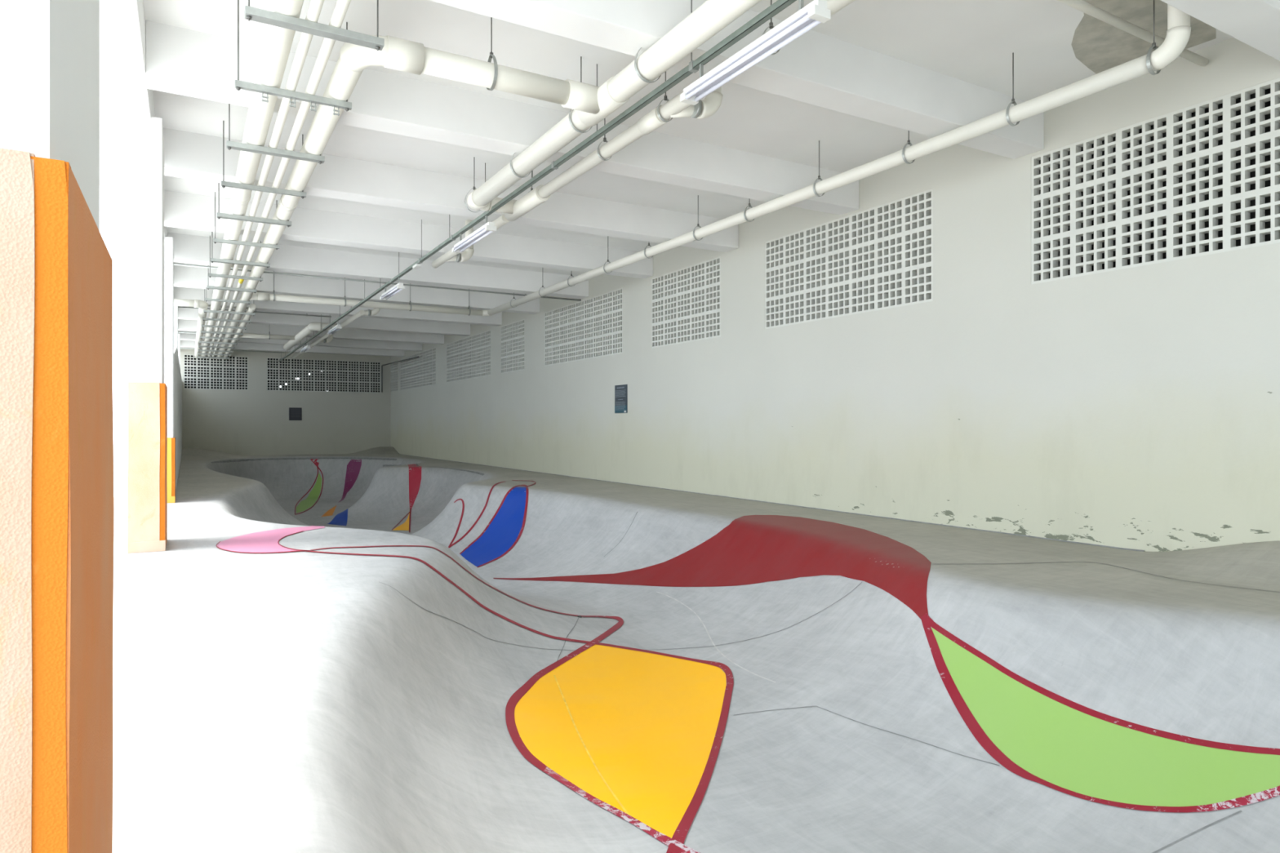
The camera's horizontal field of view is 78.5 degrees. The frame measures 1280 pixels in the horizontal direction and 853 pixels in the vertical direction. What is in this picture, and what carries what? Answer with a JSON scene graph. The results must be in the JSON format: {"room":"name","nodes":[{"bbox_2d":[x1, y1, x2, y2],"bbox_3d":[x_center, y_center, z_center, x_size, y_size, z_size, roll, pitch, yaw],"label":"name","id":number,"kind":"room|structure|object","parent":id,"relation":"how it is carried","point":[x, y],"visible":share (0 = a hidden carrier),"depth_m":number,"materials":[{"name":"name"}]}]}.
{"room":"indoor skate park","nodes":[
{"label":"indoor skate park","id":0,"kind":"room"},
{"bbox_2d":[173,346,182,488],"bbox_3d":[-10.910,-0.200,18.383,0.200,2.600,17.650,0,0,-30],"label":"wall","id":1,"kind":"structure","parent":0,"point":[177,375],"depth_m":14.53,"materials":[{"name":"white paint"}]},
{"bbox_2d":[180,346,391,455],"bbox_3d":[-12.653,-0.120,27.635,7.510,5.440,0.120,0,0,-30],"label":"wall","id":2,"kind":"structure","parent":0,"point":[253,421],"depth_m":27.55,"materials":[{"name":"paint"}]},
{"bbox_2d":[183,354,248,390],"bbox_3d":[-14.380,-1.833,26.620,1.925,1.155,0.082,0,0,-30],"label":"air vent","id":3,"kind":"object","parent":2,"relation":"in","point":[187,357],"visible":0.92,"depth_m":26.59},
{"bbox_2d":[288,407,302,420],"bbox_3d":[-12.219,-0.442,27.802,0.418,0.451,0.023,0,0,-30],"label":"wall sign","id":4,"kind":"object","parent":2,"relation":"attached to","point":[295,413],"visible":1,"depth_m":27.79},
{"bbox_2d":[266,357,380,392],"bbox_3d":[-11.373,-1.833,28.355,3.850,1.155,0.082,0,0,-30],"label":"air vent","id":5,"kind":"object","parent":2,"relation":"in","point":[302,362],"visible":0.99,"depth_m":28.30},
{"bbox_2d":[99,0,1279,356],"bbox_3d":[-4.114,-2.755,13.040,7.710,0.571,34.100,0,0,-30],"label":"ceiling","id":6,"kind":"structure","parent":0,"point":[856,82],"depth_m":6.93,"materials":[{"name":"white paint"}]},
{"bbox_2d":[177,331,234,335],"bbox_3d":[-10.703,-2.636,21.071,3.035,0.408,0.040,0,0,-30],"label":"conduit","id":7,"kind":"object","parent":6,"relation":"hanging from","point":[178,331],"visible":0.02,"depth_m":20.48,"materials":[{"name":"metal"}]},
{"bbox_2d":[196,355,228,359],"bbox_3d":[-13.968,-2.527,25.653,0.910,0.625,0.042,0,0,-30],"label":"bracket","id":8,"kind":"object","parent":6,"relation":"hanging from","point":[197,357],"visible":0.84,"depth_m":25.62,"materials":[{"name":"metal"}]},
{"bbox_2d":[197,353,231,355],"bbox_3d":[-13.318,-2.527,24.527,0.910,0.625,0.042,0,0,-30],"label":"bracket","id":9,"kind":"object","parent":6,"relation":"hanging from","point":[197,353],"visible":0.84,"depth_m":24.50,"materials":[{"name":"metal"}]},
{"bbox_2d":[198,349,232,352],"bbox_3d":[-12.668,-2.527,23.401,0.910,0.625,0.042,0,0,-30],"label":"bracket","id":10,"kind":"object","parent":6,"relation":"hanging from","point":[198,349],"visible":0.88,"depth_m":23.38,"materials":[{"name":"metal"}]},
{"bbox_2d":[198,345,235,349],"bbox_3d":[-12.019,-2.527,22.275,0.910,0.625,0.042,0,0,-30],"label":"bracket","id":11,"kind":"object","parent":6,"relation":"hanging from","point":[199,346],"visible":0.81,"depth_m":22.25,"materials":[{"name":"metal"}]},
{"bbox_2d":[199,341,237,345],"bbox_3d":[-11.369,-2.527,21.149,0.910,0.625,0.042,0,0,-30],"label":"bracket","id":12,"kind":"object","parent":6,"relation":"hanging from","point":[200,342],"visible":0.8,"depth_m":21.13,"materials":[{"name":"metal"}]},
{"bbox_2d":[200,322,239,340],"bbox_3d":[-10.719,-2.527,20.023,0.910,0.625,0.042,0,0,-30],"label":"bracket","id":13,"kind":"object","parent":6,"relation":"hanging from","point":[201,337],"visible":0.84,"depth_m":20.02,"materials":[{"name":"metal"}]},
{"bbox_2d":[200,330,243,335],"bbox_3d":[-10.069,-2.527,18.897,0.910,0.625,0.042,0,0,-30],"label":"bracket","id":14,"kind":"object","parent":6,"relation":"hanging from","point":[202,331],"visible":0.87,"depth_m":18.87,"materials":[{"name":"metal"}]},
{"bbox_2d":[222,303,256,359],"bbox_3d":[-10.832,-2.337,20.968,0.120,0.120,13.150,0,0,-30],"label":"pipe","id":15,"kind":"object","parent":14,"relation":"on","point":[251,308],"visible":0.82,"depth_m":17.79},
{"bbox_2d":[201,309,246,329],"bbox_3d":[-9.419,-2.527,17.771,0.910,0.625,0.042,0,0,-30],"label":"bracket","id":16,"kind":"object","parent":6,"relation":"hanging from","point":[202,326],"visible":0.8,"depth_m":17.75,"materials":[{"name":"metal"}]},
{"bbox_2d":[202,317,250,323],"bbox_3d":[-8.770,-2.527,16.645,0.910,0.625,0.042,0,0,-30],"label":"bracket","id":17,"kind":"object","parent":6,"relation":"hanging from","point":[203,318],"visible":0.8,"depth_m":16.64,"materials":[{"name":"metal"}]},
{"bbox_2d":[204,287,251,304],"bbox_3d":[-7.398,-2.527,14.088,0.730,0.625,0.042,0,0,-30],"label":"bracket","id":18,"kind":"object","parent":6,"relation":"hanging from","point":[206,298],"visible":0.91,"depth_m":14.06,"materials":[{"name":"metal"}]},
{"bbox_2d":[203,288,255,315],"bbox_3d":[-8.120,-2.527,15.519,0.910,0.625,0.042,0,0,-30],"label":"bracket","id":19,"kind":"object","parent":6,"relation":"hanging from","point":[253,313],"visible":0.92,"depth_m":15.48,"materials":[{"name":"metal"}]},
{"bbox_2d":[194,304,208,358],"bbox_3d":[-11.650,-2.352,20.727,0.150,0.150,12.750,0,0,-30],"label":"pipe","id":20,"kind":"object","parent":19,"relation":"on","point":[202,314],"visible":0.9,"depth_m":18.49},
{"bbox_2d":[173,298,208,308],"bbox_3d":[-8.629,-2.360,15.045,0.605,0.160,0.248,0,0,-30],"label":"drain pipe","id":21,"kind":"object","parent":20,"relation":"attached to","point":[199,304],"visible":0.98,"depth_m":14.97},
{"bbox_2d":[212,0,351,359],"bbox_3d":[-7.024,-2.308,13.640,0.068,0.068,29.650,0,0,-30],"label":"pipe","id":22,"kind":"object","parent":19,"relation":"on","point":[341,6],"visible":0.68,"depth_m":5.84,"materials":[{"name":"white"}]},
{"bbox_2d":[216,55,363,359],"bbox_3d":[-8.043,-2.357,15.777,0.172,0.172,24.930,0,0,-30],"label":"pipe","id":23,"kind":"object","parent":19,"relation":"on","point":[343,81],"visible":0.7,"depth_m":6.89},
{"bbox_2d":[206,285,257,293],"bbox_3d":[-6.698,-2.527,12.876,0.730,0.625,0.075,0,0,-30],"label":"bracket","id":24,"kind":"object","parent":6,"relation":"hanging from","point":[208,287],"visible":0.88,"depth_m":12.85,"materials":[{"name":"metal"}]},
{"bbox_2d":[180,347,284,352],"bbox_3d":[-13.103,-2.636,25.228,3.035,0.408,0.040,0,0,-30],"label":"conduit","id":25,"kind":"object","parent":6,"relation":"hanging from","point":[180,348],"visible":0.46,"depth_m":25.41,"materials":[{"name":"metal"}]},
{"bbox_2d":[208,235,262,281],"bbox_3d":[-6.098,-2.527,11.837,0.730,0.625,0.042,0,0,-30],"label":"bracket","id":26,"kind":"object","parent":6,"relation":"hanging from","point":[210,274],"visible":0.94,"depth_m":11.79,"materials":[{"name":"metal"}]},
{"bbox_2d":[210,257,270,268],"bbox_3d":[-5.498,-2.527,10.797,0.730,0.625,0.075,0,0,-30],"label":"bracket","id":27,"kind":"object","parent":6,"relation":"hanging from","point":[212,260],"visible":0.9,"depth_m":10.77,"materials":[{"name":"metal"}]},
{"bbox_2d":[213,191,279,249],"bbox_3d":[-4.849,-2.527,9.671,0.730,0.625,0.042,0,0,-30],"label":"bracket","id":28,"kind":"object","parent":6,"relation":"hanging from","point":[215,240],"visible":0.95,"depth_m":9.62,"materials":[{"name":"metal"}]},
{"bbox_2d":[216,182,291,226],"bbox_3d":[-4.199,-2.527,8.545,0.730,0.625,0.075,0,0,-30],"label":"bracket","id":29,"kind":"object","parent":6,"relation":"hanging from","point":[230,216],"visible":0.9,"depth_m":8.50,"materials":[{"name":"metal"}]},
{"bbox_2d":[177,306,331,317],"bbox_3d":[-8.204,-2.636,16.741,3.035,0.408,0.040,0,0,-30],"label":"conduit","id":30,"kind":"object","parent":6,"relation":"hanging from","point":[255,311],"visible":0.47,"depth_m":16.91,"materials":[{"name":"metal"}]},
{"bbox_2d":[221,120,306,198],"bbox_3d":[-3.569,-2.527,7.454,0.730,0.625,0.042,0,0,-30],"label":"bracket","id":31,"kind":"object","parent":6,"relation":"hanging from","point":[224,184],"visible":0.97,"depth_m":7.40,"materials":[{"name":"metal"}]},
{"bbox_2d":[272,271,275,301],"bbox_3d":[-6.689,-2.564,14.325,0.022,0.552,0.145,0,0,-30],"label":"hanger","id":32,"kind":"object","parent":6,"relation":"hanging from","point":[273,293],"visible":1,"depth_m":14.31,"materials":[{"name":"metal"}]},
{"bbox_2d":[248,292,483,315],"bbox_3d":[-5.238,-2.360,15.239,4.466,0.146,0.280,0,0,-30],"label":"drain pipe","id":33,"kind":"object","parent":32,"relation":"hanging from","point":[257,295],"visible":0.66,"depth_m":15.06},
{"bbox_2d":[226,103,324,164],"bbox_3d":[-2.989,-2.527,6.449,0.730,0.625,0.075,0,0,-30],"label":"bracket","id":34,"kind":"object","parent":6,"relation":"hanging from","point":[320,159],"visible":0.86,"depth_m":6.41,"materials":[{"name":"metal"}]},
{"bbox_2d":[235,0,351,115],"bbox_3d":[-2.349,-2.506,5.341,0.730,0.668,0.042,0,0,-30],"label":"bracket","id":35,"kind":"object","parent":6,"relation":"hanging from","point":[239,85],"visible":0.99,"depth_m":5.31,"materials":[{"name":"metal"}]},
{"bbox_2d":[283,322,337,350],"bbox_3d":[-8.889,-2.360,20.964,0.640,0.200,5.800,0,0,-30],"label":"drain pipe","id":36,"kind":"object","parent":6,"relation":"hanging from","point":[312,326],"visible":0.91,"depth_m":19.05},
{"bbox_2d":[292,309,364,358],"bbox_3d":[-8.613,-2.320,21.065,0.100,0.100,11.900,0,0,-30],"label":"drain pipe","id":37,"kind":"object","parent":36,"relation":"attached to","point":[359,313],"visible":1,"depth_m":17.83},
{"bbox_2d":[244,0,384,50],"bbox_3d":[-1.834,-2.527,4.449,0.730,0.625,0.075,0,0,-30],"label":"bracket","id":38,"kind":"object","parent":6,"relation":"hanging from","point":[251,13],"visible":1,"depth_m":4.43,"materials":[{"name":"metal"}]},
{"bbox_2d":[319,334,333,342],"bbox_3d":[-8.504,-2.547,21.202,0.399,0.586,0.180,0,0,-9],"label":"pipe elbow","id":39,"kind":"object","parent":6,"relation":"attached to","point":[330,338],"visible":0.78,"depth_m":21.19,"materials":[{"name":"metal"}]},
{"bbox_2d":[343,277,346,306],"bbox_3d":[-5.622,-2.564,14.940,0.022,0.552,0.145,0,0,-30],"label":"hanger","id":40,"kind":"object","parent":6,"relation":"hanging from","point":[344,298],"visible":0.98,"depth_m":14.94,"materials":[{"name":"metal"}]},
{"bbox_2d":[363,307,380,315],"bbox_3d":[-5.505,-2.547,16.006,0.399,0.586,0.180,0,0,-9],"label":"pipe elbow","id":41,"kind":"object","parent":6,"relation":"attached to","point":[375,311],"visible":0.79,"depth_m":15.98,"materials":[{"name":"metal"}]},
{"bbox_2d":[173,262,581,301],"bbox_3d":[-4.121,-2.636,13.497,6.865,0.408,0.040,0,0,-30],"label":"conduit","id":42,"kind":"object","parent":6,"relation":"attached to","point":[182,264],"visible":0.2,"depth_m":13.24,"materials":[{"name":"metal"}]},
{"bbox_2d":[447,219,474,262],"bbox_3d":[-2.481,-2.547,10.766,0.399,0.586,0.180,0,0,-9],"label":"pipe elbow","id":43,"kind":"object","parent":6,"relation":"attached to","point":[468,253],"visible":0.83,"depth_m":10.76,"materials":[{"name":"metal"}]},
{"bbox_2d":[431,213,509,267],"bbox_3d":[-2.215,-2.320,9.979,0.100,0.100,2.900,0,0,-30],"label":"drain pipe","id":44,"kind":"object","parent":43,"relation":"attached to","point":[501,220],"visible":0.53,"depth_m":10.44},
{"bbox_2d":[464,156,480,212],"bbox_3d":[-1.748,-2.550,8.265,0.201,0.580,0.024,0,0,-30],"label":"hanger","id":45,"kind":"object","parent":6,"relation":"hanging from","point":[473,188],"visible":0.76,"depth_m":8.26,"materials":[{"name":"metal"}]},
{"bbox_2d":[466,0,761,213],"bbox_3d":[0.780,-2.360,4.221,0.529,0.194,9.532,0,0,-30],"label":"drain pipe","id":46,"kind":"object","parent":45,"relation":"hanging from","point":[712,16],"visible":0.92,"depth_m":5.35,"materials":[{"name":"plastic"}]},
{"bbox_2d":[486,17,497,90],"bbox_3d":[-0.999,-2.554,5.277,0.022,0.572,0.185,0,0,-30],"label":"hanger","id":47,"kind":"object","parent":6,"relation":"hanging from","point":[491,55],"visible":0.81,"depth_m":5.25,"materials":[{"name":"metal"}]},
{"bbox_2d":[339,35,599,114],"bbox_3d":[-1.088,-2.360,5.286,1.736,0.188,0.293,0,0,-30],"label":"drain pipe","id":48,"kind":"object","parent":47,"relation":"hanging from","point":[397,54],"visible":0.84,"depth_m":5.13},
{"bbox_2d":[383,35,424,75],"bbox_3d":[-1.504,-2.360,4.986,0.220,0.188,0.188,0,0,-30],"label":"socket","id":49,"kind":"object","parent":48,"relation":"attached to","point":[401,55],"depth_m":4.92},
{"bbox_2d":[510,154,530,177],"bbox_3d":[-1.079,-2.393,7.107,0.201,0.268,0.024,0,0,-30],"label":"hanger","id":50,"kind":"object","parent":6,"relation":"hanging from","point":[513,171],"visible":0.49,"depth_m":7.07,"materials":[{"name":"metal"}]},
{"bbox_2d":[278,0,796,361],"bbox_3d":[-4.865,-2.547,13.991,0.048,0.586,31.100,0,0,-30],"label":"channel","id":51,"kind":"object","parent":6,"relation":"hanging from","point":[779,6],"visible":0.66,"depth_m":5.86,"materials":[{"name":"grey metal"}]},
{"bbox_2d":[300,342,311,352],"bbox_3d":[-9.108,-2.171,21.343,0.112,0.197,1.244,0,0,-30],"label":"light fixture","id":52,"kind":"object","parent":51,"relation":"hanging from","point":[307,347],"visible":1,"depth_m":21.22,"materials":[{"name":"metal"}]},
{"bbox_2d":[327,320,342,334],"bbox_3d":[-6.676,-2.171,17.129,0.112,0.197,1.244,0,0,-30],"label":"light fixture","id":53,"kind":"object","parent":51,"relation":"hanging from","point":[337,327],"visible":1,"depth_m":17.00,"materials":[{"name":"metal"}]},
{"bbox_2d":[379,277,404,300],"bbox_3d":[-3.896,-2.171,12.311,0.112,0.197,1.244,0,0,-30],"label":"light fixture","id":54,"kind":"object","parent":51,"relation":"hanging from","point":[399,286],"visible":1,"depth_m":12.21,"materials":[{"name":"metal"}]},
{"bbox_2d":[396,284,404,288],"bbox_3d":[-3.597,-2.097,11.794,0.112,0.048,0.050,0,0,-30],"label":"socket","id":55,"kind":"object","parent":54,"relation":"attached to","point":[398,286],"depth_m":11.78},
{"bbox_2d":[412,263,421,268],"bbox_3d":[-3.119,-2.241,10.966,0.070,0.033,0.220,0,0,-30],"label":"junction box","id":56,"kind":"object","parent":51,"relation":"attached to","point":[416,265],"visible":1,"depth_m":10.90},
{"bbox_2d":[452,215,496,253],"bbox_3d":[-1.879,-2.171,8.817,0.112,0.197,1.244,0,0,-30],"label":"light fixture","id":57,"kind":"object","parent":51,"relation":"hanging from","point":[488,228],"visible":1,"depth_m":8.71,"materials":[{"name":"metal"}]},
{"bbox_2d":[452,247,462,253],"bbox_3d":[-2.175,-2.097,9.330,0.112,0.048,0.050,0,0,-30],"label":"socket","id":58,"kind":"object","parent":57,"relation":"attached to","point":[459,251],"depth_m":9.30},
{"bbox_2d":[484,225,496,231],"bbox_3d":[-1.580,-2.097,8.300,0.112,0.048,0.050,0,0,-30],"label":"socket","id":59,"kind":"object","parent":57,"relation":"attached to","point":[487,228],"depth_m":8.28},
{"bbox_2d":[680,0,831,105],"bbox_3d":[0.613,-2.171,4.500,0.112,0.197,1.244,0,0,-30],"label":"light fixture","id":60,"kind":"object","parent":51,"relation":"hanging from","point":[815,12],"visible":1,"depth_m":4.38,"materials":[{"name":"white plastic"}]},
{"bbox_2d":[680,92,698,105],"bbox_3d":[0.316,-2.097,5.013,0.112,0.048,0.050,0,0,-30],"label":"socket","id":61,"kind":"object","parent":60,"relation":"attached to","point":[693,100],"depth_m":4.99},
{"bbox_2d":[808,4,831,22],"bbox_3d":[0.911,-2.097,3.983,0.112,0.048,0.050,0,0,-30],"label":"socket","id":62,"kind":"object","parent":60,"relation":"attached to","point":[820,13],"depth_m":3.97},
{"bbox_2d":[568,56,591,133],"bbox_3d":[-0.452,-2.550,6.021,0.201,0.580,0.024,0,0,-30],"label":"hanger","id":63,"kind":"object","parent":6,"relation":"hanging from","point":[571,123],"visible":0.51,"depth_m":6.02,"materials":[{"name":"metal"}]},
{"bbox_2d":[596,118,611,160],"bbox_3d":[-0.299,-2.551,6.660,0.135,0.578,0.024,0,0,-30],"label":"hanger","id":64,"kind":"object","parent":6,"relation":"hanging from","point":[604,138],"visible":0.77,"depth_m":6.65,"materials":[{"name":"metal"}]},
{"bbox_2d":[603,235,611,273],"bbox_3d":[-0.477,-2.564,11.698,0.145,0.552,0.024,0,0,-30],"label":"hanger","id":65,"kind":"object","parent":6,"relation":"hanging from","point":[607,236],"visible":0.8,"depth_m":11.70,"materials":[{"name":"metal"}]},
{"bbox_2d":[634,47,661,83],"bbox_3d":[0.055,-2.393,5.143,0.201,0.268,0.024,0,0,-30],"label":"hanger","id":66,"kind":"object","parent":6,"relation":"hanging from","point":[635,59],"visible":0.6,"depth_m":5.11,"materials":[{"name":"metal"}]},
{"bbox_2d":[657,71,672,121],"bbox_3d":[0.190,-2.551,5.813,0.135,0.578,0.024,0,0,-30],"label":"hanger","id":67,"kind":"object","parent":6,"relation":"hanging from","point":[665,98],"visible":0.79,"depth_m":5.80,"materials":[{"name":"metal"}]},
{"bbox_2d":[670,86,723,118],"bbox_3d":[0.418,-2.547,5.742,0.399,0.586,0.180,0,0,-9],"label":"pipe elbow","id":68,"kind":"object","parent":6,"relation":"attached to","point":[704,108],"visible":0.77,"depth_m":5.72,"materials":[{"name":"metal"}]},
{"bbox_2d":[693,195,702,240],"bbox_3d":[0.716,-2.564,9.631,0.145,0.552,0.024,0,0,-30],"label":"hanger","id":69,"kind":"object","parent":6,"relation":"hanging from","point":[698,224],"visible":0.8,"depth_m":9.63,"materials":[{"name":"metal"}]},
{"bbox_2d":[743,198,754,222],"bbox_3d":[1.222,-2.564,8.754,0.145,0.552,0.024,0,0,-30],"label":"hanger","id":70,"kind":"object","parent":6,"relation":"hanging from","point":[749,205],"visible":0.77,"depth_m":8.74,"materials":[{"name":"metal"}]},
{"bbox_2d":[762,0,780,54],"bbox_3d":[0.797,-2.551,4.761,0.135,0.578,0.024,0,0,-30],"label":"hanger","id":71,"kind":"object","parent":6,"relation":"hanging from","point":[771,24],"visible":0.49,"depth_m":4.76,"materials":[{"name":"metal"}]},
{"bbox_2d":[813,140,824,196],"bbox_3d":[1.780,-2.564,7.787,0.145,0.552,0.024,0,0,-30],"label":"hanger","id":72,"kind":"object","parent":6,"relation":"hanging from","point":[819,175],"visible":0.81,"depth_m":7.78,"materials":[{"name":"metal"}]},
{"bbox_2d":[902,130,915,164],"bbox_3d":[2.338,-2.564,6.820,0.145,0.552,0.024,0,0,-30],"label":"hanger","id":73,"kind":"object","parent":6,"relation":"hanging from","point":[908,140],"visible":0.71,"depth_m":6.80,"materials":[{"name":"metal"}]},
{"bbox_2d":[1005,52,1019,125],"bbox_3d":[2.836,-2.564,5.958,0.145,0.552,0.024,0,0,-30],"label":"hanger","id":74,"kind":"object","parent":6,"relation":"hanging from","point":[1013,101],"visible":0.83,"depth_m":5.95,"materials":[{"name":"metal"}]},
{"bbox_2d":[1057,0,1208,66],"bbox_3d":[2.621,-2.717,4.931,3.670,0.061,0.056,0,0,-30],"label":"drain pipe","id":75,"kind":"object","parent":6,"relation":"attached to","point":[1082,6],"visible":1,"depth_m":5.29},
{"bbox_2d":[1146,0,1160,75],"bbox_3d":[3.337,-2.564,5.090,0.145,0.552,0.024,0,0,-30],"label":"hanger","id":76,"kind":"object","parent":6,"relation":"hanging from","point":[1153,46],"visible":0.8,"depth_m":5.08,"materials":[{"name":"metal"}]},
{"bbox_2d":[482,4,1191,315],"bbox_3d":[0.091,-2.567,10.642,0.201,0.545,13.287,0,0,-30],"label":"drain pipe","id":77,"kind":"object","parent":76,"relation":"hanging from","point":[1179,28],"visible":1,"depth_m":6.43,"materials":[{"name":"plastic"}]},
{"bbox_3d":[-1.113,-2.551,8.071,0.135,0.577,0.024,0,0,-30],"label":"hanger","id":78,"kind":"object","parent":6,"relation":"hanging from","visible":0},
{"bbox_2d":[503,0,855,221],"bbox_3d":[0.997,-2.330,4.414,0.160,0.160,9.650,0,0,-30],"label":"drain pipe","id":79,"kind":"object","parent":78,"relation":"hanging from","point":[651,122],"visible":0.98,"depth_m":6.53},
{"bbox_3d":[-9.733,-2.564,20.592,0.022,0.552,0.145,0,0,-30],"label":"hanger","id":80,"kind":"object","parent":6,"relation":"hanging from","visible":0},
{"bbox_2d":[239,333,295,340],"bbox_3d":[-9.788,-2.360,20.560,1.400,0.120,0.120,0,0,-30],"label":"drain pipe","id":81,"kind":"object","parent":80,"relation":"hanging from","point":[245,335],"visible":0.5,"depth_m":20.53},
{"bbox_3d":[-1.250,-2.527,3.435,0.730,0.625,0.042,0,0,-30],"label":"bracket","id":82,"kind":"object","parent":6,"relation":"hanging from","visible":0},
{"bbox_2d":[200,0,303,358],"bbox_3d":[-7.250,-2.359,13.510,0.176,0.176,29.650,0,0,-30],"label":"pipe","id":83,"kind":"object","parent":82,"relation":"on","point":[276,44],"visible":0.75,"depth_m":5.88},
{"bbox_2d":[208,0,324,359],"bbox_3d":[-7.132,-2.308,13.578,0.062,0.062,29.650,0,0,-30],"label":"pipe","id":84,"kind":"object","parent":82,"relation":"on","point":[315,6],"visible":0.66,"depth_m":5.84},
{"bbox_2d":[112,446,1279,852],"bbox_3d":[-4.200,1.515,12.990,7.510,1.550,33.700,0,0,-30],"label":"floor","id":85,"kind":"structure","parent":0,"point":[375,650],"depth_m":4.33,"materials":[{"name":"concrete"}]},
{"bbox_2d":[0,0,99,231],"bbox_3d":[-1.039,-0.720,1.300,0.180,3.539,0.690,0,0,-30],"label":"column","id":86,"kind":"structure","parent":85,"relation":"on","point":[50,49],"depth_m":1.09,"materials":[{"name":"white paint"}]},
{"bbox_2d":[0,147,113,852],"bbox_3d":[-1.041,0.325,1.257,0.282,1.351,0.711,0,0,-30],"label":"pad","id":87,"kind":"object","parent":86,"relation":"attached to","point":[56,428],"visible":1,"depth_m":1.02,"materials":[{"name":"orange fabric"}]},
{"bbox_2d":[135,115,164,383],"bbox_3d":[-4.109,-0.720,6.583,0.180,3.539,0.690,0,0,-30],"label":"column","id":88,"kind":"structure","parent":85,"relation":"on","point":[149,140],"depth_m":6.29,"materials":[{"name":"white paint"}]},
{"bbox_2d":[127,382,167,553],"bbox_3d":[-4.101,0.325,6.543,0.257,1.351,0.711,0,0,-30],"label":"pad","id":89,"kind":"object","parent":88,"relation":"attached to","point":[147,402],"visible":1,"depth_m":6.24,"materials":[{"name":"orange fabric"}]},
{"bbox_2d":[164,236,173,437],"bbox_3d":[-6.392,-0.720,10.565,0.180,3.539,0.690,0,0,-30],"label":"column","id":90,"kind":"structure","parent":85,"relation":"on","point":[168,241],"depth_m":10.29,"materials":[{"name":"white paint"}]},
{"bbox_2d":[167,437,175,502],"bbox_3d":[-6.391,0.573,10.509,0.282,0.854,0.709,0,0,-30],"label":"pad","id":91,"kind":"object","parent":90,"relation":"attached to","point":[171,441],"visible":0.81,"depth_m":10.25,"materials":[{"name":"orange fabric"}]},
{"bbox_2d":[173,306,177,351],"bbox_3d":[-9.495,-0.720,15.932,0.180,3.539,0.690,0,0,-30],"label":"column","id":92,"kind":"structure","parent":85,"relation":"on","point":[175,308],"depth_m":15.66,"materials":[{"name":"white paint"}]},
{"bbox_2d":[177,333,180,367],"bbox_3d":[-12.544,-0.720,21.215,0.180,3.539,0.690,0,0,-30],"label":"column","id":93,"kind":"structure","parent":85,"relation":"on","point":[179,334],"depth_m":20.95,"materials":[{"name":"white paint"}]},
{"bbox_2d":[184,88,1270,391],"bbox_3d":[-3.946,-1.800,14.349,9.710,2.800,36.000,0,0,-30],"label":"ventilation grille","id":94,"kind":"structure","parent":0,"point":[1268,91],"depth_m":8.19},
{"bbox_2d":[391,37,1279,551],"bbox_3d":[-0.896,-0.220,14.897,0.120,5.640,34.100,0,0,-30],"label":"wall","id":95,"kind":"structure","parent":0,"point":[1138,407],"depth_m":7.70,"materials":[{"name":"paint"}]},
{"bbox_2d":[391,359,397,391],"bbox_3d":[-9.034,-1.863,28.965,0.082,1.155,1.155,0,0,-30],"label":"air vent","id":96,"kind":"object","parent":95,"relation":"in","point":[393,366],"visible":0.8,"depth_m":28.94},
{"bbox_2d":[381,355,418,392],"bbox_3d":[-8.406,-1.786,27.333,0.076,1.024,4.452,0,0,-33],"label":"pipe","id":97,"kind":"object","parent":95,"relation":"attached to","point":[418,356],"visible":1,"depth_m":29.14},
{"bbox_2d":[400,346,435,391],"bbox_3d":[-7.403,-1.863,26.139,0.082,1.155,4.620,0,0,-30],"label":"air vent","id":98,"kind":"object","parent":95,"relation":"in","point":[420,371],"visible":0.93,"depth_m":25.86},
{"bbox_2d":[446,329,490,382],"bbox_3d":[-4.691,-1.863,21.439,0.082,1.155,3.850,0,0,-30],"label":"air vent","id":99,"kind":"object","parent":95,"relation":"in","point":[468,357],"visible":0.98,"depth_m":21.25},
{"bbox_2d":[501,319,524,373],"bbox_3d":[-2.964,-1.863,18.447,0.082,1.155,1.540,0,0,-30],"label":"air vent","id":100,"kind":"object","parent":95,"relation":"in","point":[512,334],"visible":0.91,"depth_m":18.41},
{"bbox_2d":[544,287,622,366],"bbox_3d":[-1.134,-1.863,15.276,0.082,1.155,3.465,0,0,-30],"label":"air vent","id":101,"kind":"object","parent":95,"relation":"in","point":[592,327],"visible":0.96,"depth_m":15.08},
{"bbox_2d":[614,384,627,413],"bbox_3d":[-0.336,-0.484,13.787,0.016,0.495,0.446,0,0,-30],"label":"poster","id":102,"kind":"object","parent":95,"relation":"attached to","point":[620,391],"visible":1,"depth_m":13.76,"materials":[{"name":"paper"}]},
{"bbox_2d":[651,256,720,348],"bbox_3d":[0.709,-1.863,12.084,0.082,1.155,1.925,0,0,-30],"label":"air vent","id":103,"kind":"object","parent":95,"relation":"in","point":[686,302],"visible":0.91,"depth_m":11.99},
{"bbox_2d":[391,446,1144,551],"bbox_3d":[-2.653,0.880,17.808,0.012,0.259,26.700,0,0,-30],"label":"trim","id":104,"kind":"structure","parent":95,"relation":"attached to","point":[392,446],"depth_m":8.63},
{"bbox_2d":[764,188,933,328],"bbox_3d":[2.364,-1.863,9.216,0.082,1.155,2.695,0,0,-30],"label":"air vent","id":105,"kind":"object","parent":95,"relation":"in","point":[880,257],"visible":0.97,"depth_m":9.02,"materials":[{"name":"concrete"}]},
{"bbox_2d":[1031,77,1279,284],"bbox_3d":[4.346,-1.863,5.782,0.082,1.155,3.080,0,0,-30],"label":"air vent","id":106,"kind":"object","parent":95,"relation":"in","point":[1228,149],"visible":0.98,"depth_m":6.18,"materials":[{"name":"concrete"}]},
{"label":"outside","id":107,"kind":"structure","parent":0,"visible":0},
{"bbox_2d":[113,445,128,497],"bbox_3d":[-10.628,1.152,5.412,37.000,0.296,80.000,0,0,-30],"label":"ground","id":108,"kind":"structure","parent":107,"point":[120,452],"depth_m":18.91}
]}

